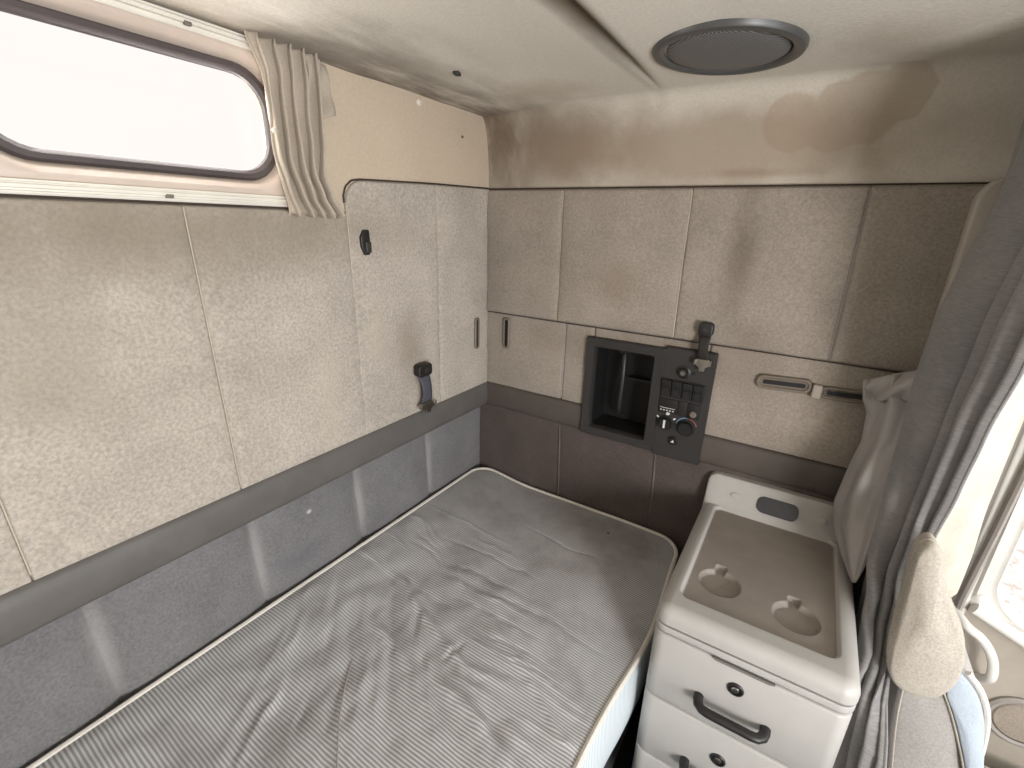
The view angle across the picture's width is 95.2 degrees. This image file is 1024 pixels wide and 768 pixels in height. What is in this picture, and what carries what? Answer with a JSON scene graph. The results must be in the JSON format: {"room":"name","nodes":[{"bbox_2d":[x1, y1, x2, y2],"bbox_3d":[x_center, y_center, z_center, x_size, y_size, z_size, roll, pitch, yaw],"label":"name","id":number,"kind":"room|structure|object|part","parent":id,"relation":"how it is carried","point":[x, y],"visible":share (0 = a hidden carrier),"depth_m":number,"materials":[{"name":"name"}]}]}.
{"room":"vehicle interior","nodes":[
{"label":"vehicle interior","id":0,"kind":"room"},
{"bbox_2d":[0,4,488,767],"bbox_3d":[-0.684,0.222,1.047,0.117,2.020,2.160,13,22,30],"label":"wall","id":1,"kind":"structure","parent":0,"point":[161,361],"depth_m":0.99,"materials":[{"name":"beige fabric"}]},
{"bbox_3d":[-0.899,0.095,0.537,0.017,0.609,0.377,13,22,30],"label":"upholstery panel","id":2,"kind":"part","parent":1,"relation":"part of","materials":[{"name":"beige fabric"}]},
{"bbox_3d":[-0.707,0.002,0.824,0.018,0.609,0.362,13,22,30],"label":"upholstery panel","id":3,"kind":"part","parent":1,"relation":"part of","materials":[{"name":"beige fabric"}]},
{"bbox_2d":[0,0,284,195],"bbox_3d":[-0.641,-0.483,0.812,0.064,0.264,0.524,13,22,30],"label":"window","id":4,"kind":"structure","parent":1,"relation":"in","point":[89,17],"depth_m":0.79,"materials":[{"name":"beige plastic"}]},
{"bbox_2d":[0,177,287,206],"bbox_3d":[-0.802,-0.250,0.562,0.014,0.022,1.300,13,22,30],"label":"track","id":5,"kind":"object","parent":1,"relation":"attached to","point":[7,185],"visible":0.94,"depth_m":0.79,"materials":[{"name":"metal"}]},
{"bbox_2d":[93,0,250,50],"bbox_3d":[-0.810,-0.510,0.446,0.014,0.022,1.240,13,22,30],"label":"track","id":6,"kind":"object","parent":1,"relation":"attached to","point":[139,7],"visible":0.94,"depth_m":0.80,"materials":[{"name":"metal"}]},
{"bbox_2d":[244,30,344,218],"bbox_3d":[-0.454,-0.533,1.005,0.051,0.332,0.197,13,22,30],"label":"window curtain","id":7,"kind":"object","parent":6,"relation":"hanging from","point":[298,97],"visible":1,"depth_m":0.99,"materials":[{"name":"fabric"}]},
{"bbox_3d":[-0.692,0.533,1.133,0.021,0.475,2.048,13,22,30],"label":"panel","id":8,"kind":"part","parent":1,"relation":"part of","materials":[{"name":"grey fabric"}]},
{"bbox_2d":[0,382,486,647],"bbox_3d":[-0.676,0.300,1.028,0.062,0.095,2.098,13,22,30],"label":"trim","id":9,"kind":"structure","parent":1,"relation":"attached to","point":[25,609],"depth_m":0.99,"materials":[{"name":"grey plastic"}]},
{"bbox_3d":[-0.514,-0.091,1.112,0.017,0.609,0.379,13,22,30],"label":"upholstery panel","id":10,"kind":"part","parent":1,"relation":"part of","materials":[{"name":"beige fabric"}]},
{"bbox_2d":[359,230,371,254],"bbox_3d":[-0.379,-0.366,1.210,0.022,0.063,0.032,13,22,30],"label":"coat hook","id":11,"kind":"object","parent":1,"relation":"attached to","point":[364,238],"visible":1,"depth_m":1.20,"materials":[{"name":"black plastic"}]},
{"bbox_3d":[-0.328,-0.222,1.374,0.018,0.697,0.334,13,22,30],"label":"upholstery panel","id":12,"kind":"part","parent":1,"relation":"part of","materials":[{"name":"beige fabric"}]},
{"bbox_2d":[416,98,421,105],"bbox_3d":[-0.255,-0.777,1.287,0.007,0.020,0.020,13,22,30],"label":"button","id":13,"kind":"object","parent":1,"relation":"attached to","point":[419,101],"visible":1,"depth_m":1.28,"materials":[{"name":"white plastic"}]},
{"bbox_2d":[414,362,436,412],"bbox_3d":[-0.278,0.012,1.500,0.028,0.165,0.073,13,22,30],"label":"strap","id":14,"kind":"object","parent":1,"relation":"attached to","point":[423,370],"visible":1,"depth_m":1.49,"materials":[{"name":"fabric"}]},
{"bbox_3d":[-0.162,-0.305,1.618,0.019,0.704,0.278,13,22,30],"label":"upholstery panel","id":15,"kind":"part","parent":1,"relation":"part of","materials":[{"name":"beige fabric"}]},
{"bbox_2d":[474,318,479,348],"bbox_3d":[-0.129,-0.185,1.704,0.011,0.114,0.026,13,22,30],"label":"strap slot","id":16,"kind":"object","parent":1,"relation":"attached to","point":[476,320],"visible":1,"depth_m":1.70,"materials":[{"name":"grey plastic"}]},
{"bbox_2d":[143,0,1023,188],"bbox_3d":[0.581,-0.229,0.017,2.900,0.236,2.100,13,22,30],"label":"ceiling","id":17,"kind":"structure","parent":0,"point":[566,93],"depth_m":1.00,"materials":[{"name":"beige fabric"}]},
{"bbox_2d":[453,71,460,76],"bbox_3d":[-0.131,-0.742,1.117,0.014,0.008,0.024,5,19,10],"label":"clip","id":18,"kind":"object","parent":17,"relation":"attached to","point":[456,73],"visible":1,"depth_m":1.11,"materials":[{"name":"black plastic"}]},
{"bbox_2d":[652,18,809,75],"bbox_3d":[0.406,-0.644,0.877,0.273,0.058,0.273,13,22,30],"label":"ceiling speaker","id":19,"kind":"object","parent":17,"relation":"attached to","point":[730,46],"visible":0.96,"depth_m":0.84},
{"bbox_2d":[666,30,792,70],"bbox_3d":[0.405,-0.628,0.883,0.221,0.024,0.221,13,22,30],"label":"grille","id":20,"kind":"object","parent":19,"relation":"attached to","point":[719,50],"depth_m":0.86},
{"bbox_3d":[0.511,-0.429,0.110,0.040,0.020,1.880,13,22,30],"label":"track","id":21,"kind":"object","parent":17,"relation":"attached to","visible":0},
{"bbox_2d":[833,119,1023,767],"bbox_3d":[0.803,0.252,0.855,0.167,1.736,0.741,14,22,31],"label":"privacy curtain","id":22,"kind":"object","parent":21,"relation":"hanging from","point":[964,412],"visible":0.86,"depth_m":0.90,"materials":[{"name":"fabric"}]},
{"bbox_2d":[612,684,645,767],"bbox_3d":[0.522,1.491,0.650,2.950,0.050,2.160,13,22,30],"label":"floor","id":23,"kind":"structure","parent":0,"point":[624,759],"depth_m":1.51,"materials":[{"name":"black"}]},
{"bbox_2d":[604,678,646,767],"bbox_3d":[-0.343,1.109,1.081,0.770,0.340,2.020,13,22,30],"label":"box","id":24,"kind":"object","parent":23,"relation":"on","point":[610,762],"visible":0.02,"depth_m":1.45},
{"bbox_2d":[26,467,677,767],"bbox_3d":[-0.317,0.807,0.988,0.862,0.283,2.016,13,22,30],"label":"mattress","id":25,"kind":"object","parent":24,"relation":"on","point":[500,620],"visible":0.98,"depth_m":1.11,"materials":[{"name":"grey fabric"}]},
{"bbox_2d":[632,471,860,767],"bbox_3d":[0.606,0.793,1.260,0.380,0.878,0.600,13,22,30],"label":"base cabinet","id":26,"kind":"object","parent":23,"relation":"on","point":[754,662],"visible":0.98,"depth_m":1.05,"materials":[{"name":"plastic"}]},
{"bbox_3d":[0.489,1.039,1.159,0.376,0.211,0.099,13,22,30],"label":"drawer","id":27,"kind":"part","parent":26,"relation":"part of","materials":[{"name":"white plastic"}]},
{"bbox_3d":[0.452,0.903,1.053,0.153,0.018,0.046,13,22,30],"label":"handle","id":28,"kind":"part","parent":26,"relation":"part of","materials":[{"name":"black plastic"}]},
{"bbox_3d":[0.494,0.847,1.094,0.376,0.186,0.099,13,22,30],"label":"drawer","id":29,"kind":"part","parent":26,"relation":"part of","materials":[{"name":"white plastic"}]},
{"bbox_3d":[0.459,0.707,0.985,0.153,0.018,0.046,13,22,30],"label":"handle","id":30,"kind":"part","parent":26,"relation":"part of","materials":[{"name":"black plastic"}]},
{"bbox_3d":[0.500,0.666,1.031,0.376,0.186,0.099,13,22,30],"label":"drawer","id":31,"kind":"part","parent":26,"relation":"part of","materials":[{"name":"beige plastic"}]},
{"bbox_3d":[0.759,0.357,1.338,0.104,0.047,0.025,13,22,30],"label":"vent plate","id":32,"kind":"part","parent":26,"relation":"part of","materials":[{"name":"grey plastic"}]},
{"bbox_2d":[833,370,916,582],"bbox_3d":[0.852,0.196,1.083,0.095,0.513,0.196,7,20,14],"label":"drape","id":33,"kind":"object","parent":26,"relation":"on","point":[857,501],"visible":0.82,"depth_m":1.08,"materials":[{"name":"grey fabric"}]},
{"bbox_2d":[886,532,990,767],"bbox_3d":[1.117,0.806,1.020,0.650,1.039,0.372,13,22,30],"label":"seat","id":34,"kind":"object","parent":23,"relation":"on","point":[939,713],"visible":0.99,"depth_m":0.94,"materials":[{"name":"fabric"}]},
{"bbox_3d":[0.823,0.469,0.914,0.123,0.348,0.062,13,22,30],"label":"armrest","id":35,"kind":"part","parent":34,"relation":"part of","materials":[{"name":"fabric"}]},
{"bbox_3d":[0.977,0.782,1.143,0.165,0.534,0.311,13,22,30],"label":"backrest","id":36,"kind":"part","parent":34,"relation":"part of","materials":[{"name":"grey fabric"}]},
{"bbox_3d":[0.936,0.723,0.965,0.113,0.284,0.030,13,22,30],"label":"panel","id":37,"kind":"part","parent":34,"relation":"part of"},
{"bbox_2d":[480,182,989,616],"bbox_3d":[1.104,0.243,1.145,2.960,2.020,0.093,13,22,30],"label":"wall","id":38,"kind":"structure","parent":0,"point":[835,285],"depth_m":1.32,"materials":[{"name":"beige fabric"}]},
{"bbox_2d":[503,317,510,347],"bbox_3d":[-0.020,-0.188,1.721,0.028,0.114,0.011,13,22,30],"label":"strap slot","id":39,"kind":"object","parent":38,"relation":"attached to","point":[506,321],"visible":1,"depth_m":1.72,"materials":[{"name":"black plastic"}]},
{"bbox_3d":[0.034,-0.441,1.604,0.298,0.417,0.034,13,22,30],"label":"upholstery panel","id":40,"kind":"part","parent":38,"relation":"part of","materials":[{"name":"beige fabric"}]},
{"bbox_3d":[0.042,-0.113,1.716,0.329,0.290,0.017,13,22,30],"label":"upholstery panel","id":41,"kind":"part","parent":38,"relation":"part of","materials":[{"name":"beige fabric"}]},
{"bbox_3d":[0.226,-0.070,1.607,0.107,0.290,0.015,13,22,30],"label":"upholstery panel","id":42,"kind":"part","parent":38,"relation":"part of","materials":[{"name":"beige fabric"}]},
{"bbox_3d":[0.322,-0.373,1.433,0.394,0.417,0.035,13,22,30],"label":"upholstery panel","id":43,"kind":"part","parent":38,"relation":"part of","materials":[{"name":"beige fabric"}]},
{"bbox_2d":[580,336,718,464],"bbox_3d":[0.440,0.032,1.534,0.404,0.360,0.142,13,22,30],"label":"control panel","id":44,"kind":"object","parent":38,"relation":"attached to","point":[653,398],"visible":1,"depth_m":1.50,"materials":[{"name":"plastic"}]},
{"bbox_3d":[0.373,-0.003,1.616,0.027,0.225,0.033,-9,22,-29],"label":"cord","id":45,"kind":"part","parent":44,"relation":"part of","materials":[{"name":"black plastic"}]},
{"bbox_2d":[661,379,671,395],"bbox_3d":[0.472,0.012,1.432,0.028,0.052,0.011,13,22,30],"label":"rocker switch","id":46,"kind":"object","parent":44,"relation":"attached to","point":[666,384],"depth_m":1.43,"materials":[{"name":"black plastic"}]},
{"bbox_2d":[671,381,682,398],"bbox_3d":[0.498,0.018,1.416,0.028,0.052,0.011,13,22,30],"label":"rocker switch","id":47,"kind":"object","parent":44,"relation":"attached to","point":[676,386],"depth_m":1.42,"materials":[{"name":"black plastic"}]},
{"bbox_3d":[0.510,-0.034,1.392,0.040,0.040,0.016,13,22,30],"label":"knob","id":48,"kind":"part","parent":44,"relation":"part of","materials":[{"name":"black plastic"}]},
{"bbox_2d":[681,383,692,400],"bbox_3d":[0.524,0.024,1.401,0.028,0.052,0.011,13,22,30],"label":"rocker switch","id":49,"kind":"object","parent":44,"relation":"attached to","point":[686,388],"depth_m":1.40,"materials":[{"name":"black plastic"}]},
{"bbox_2d":[686,403,700,420],"bbox_3d":[0.549,0.084,1.413,0.035,0.050,0.007,13,22,30],"label":"socket","id":50,"kind":"object","parent":44,"relation":"attached to","point":[693,410],"depth_m":1.41,"materials":[{"name":"black plastic"}]},
{"bbox_2d":[692,385,703,402],"bbox_3d":[0.550,0.030,1.385,0.028,0.052,0.011,13,22,30],"label":"rocker switch","id":51,"kind":"object","parent":44,"relation":"attached to","point":[697,390],"depth_m":1.39,"materials":[{"name":"black plastic"}]},
{"bbox_3d":[0.426,-0.137,1.452,0.360,0.050,0.014,13,22,30],"label":"upholstery panel","id":52,"kind":"part","parent":38,"relation":"part of","materials":[{"name":"beige fabric"}]},
{"bbox_2d":[486,382,846,497],"bbox_3d":[0.464,0.162,1.542,1.328,0.100,0.062,13,22,30],"label":"trim","id":53,"kind":"structure","parent":38,"relation":"attached to","point":[805,474],"depth_m":1.39,"materials":[{"name":"plastic"}]},
{"bbox_3d":[0.430,0.432,1.635,1.381,0.505,0.011,13,22,30],"label":"panel","id":54,"kind":"part","parent":38,"relation":"part of","materials":[{"name":"grey fabric"}]},
{"bbox_2d":[693,321,714,371],"bbox_3d":[0.552,-0.106,1.338,0.049,0.142,0.030,13,22,30],"label":"strap","id":55,"kind":"object","parent":38,"relation":"attached to","point":[706,329],"visible":1,"depth_m":1.33,"materials":[{"name":"black fabric"}]},
{"bbox_3d":[0.653,-0.296,1.236,0.399,0.417,0.034,13,22,30],"label":"upholstery panel","id":56,"kind":"part","parent":38,"relation":"part of","materials":[{"name":"beige fabric"}]},
{"bbox_3d":[0.799,0.066,1.266,0.535,0.292,0.018,13,22,30],"label":"upholstery panel","id":57,"kind":"part","parent":38,"relation":"part of","materials":[{"name":"beige fabric"}]},
{"bbox_2d":[756,374,863,403],"bbox_3d":[0.819,0.019,1.221,0.325,0.047,0.023,13,22,30],"label":"guide","id":58,"kind":"object","parent":38,"relation":"attached to","point":[766,381],"visible":0.76,"depth_m":1.24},
{"bbox_3d":[0.738,-0.001,1.270,0.131,0.046,0.011,13,22,30],"label":"guide frame","id":59,"kind":"part","parent":58,"relation":"part of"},
{"bbox_3d":[0.882,0.033,1.184,0.175,0.041,0.011,13,22,30],"label":"guide frame","id":60,"kind":"part","parent":58,"relation":"part of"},
{"bbox_3d":[0.926,-0.232,1.074,0.256,0.417,0.035,13,22,30],"label":"upholstery panel","id":61,"kind":"part","parent":38,"relation":"part of","materials":[{"name":"beige fabric"}]},
{"bbox_2d":[929,177,1004,332],"bbox_3d":[0.998,-0.038,1.061,0.110,0.800,0.045,13,22,30],"label":"trim","id":62,"kind":"structure","parent":38,"relation":"attached to","point":[983,202],"depth_m":0.97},
{"bbox_2d":[951,421,1023,767],"bbox_3d":[1.757,0.417,0.775,1.420,1.870,0.115,13,22,30],"label":"door","id":63,"kind":"structure","parent":38,"relation":"in","point":[993,633],"depth_m":1.19,"materials":[{"name":"beige plastic"}]},
{"bbox_3d":[1.187,0.690,1.218,0.124,0.208,0.072,13,22,30],"label":"grab handle","id":64,"kind":"part","parent":63,"relation":"part of","materials":[{"name":"beige plastic"}]},
{"bbox_3d":[1.522,0.925,1.140,0.780,0.658,0.045,13,22,30],"label":"panel","id":65,"kind":"part","parent":63,"relation":"part of","materials":[{"name":"beige plastic"}]},
{"bbox_2d":[991,704,1023,742],"bbox_3d":[1.331,0.886,1.218,0.124,0.124,0.009,13,22,30],"label":"speaker grille","id":66,"kind":"object","parent":63,"relation":"attached to","point":[1007,720],"depth_m":1.23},
{"bbox_2d":[955,413,1023,611],"bbox_3d":[1.135,0.243,1.149,0.168,2.020,0.052,13,22,30],"label":"pillar","id":67,"kind":"structure","parent":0,"point":[1018,484],"depth_m":1.14,"materials":[{"name":"beige plastic"}]},
{"label":"outside","id":68,"kind":"structure","parent":0,"visible":0},
{"bbox_2d":[1001,534,1023,619],"bbox_3d":[1.214,2.017,2.873,30.000,0.050,30.000,13,22,30],"label":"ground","id":69,"kind":"structure","parent":68,"point":[1012,585],"depth_m":3.98,"materials":[{"name":"white"}]}
]}

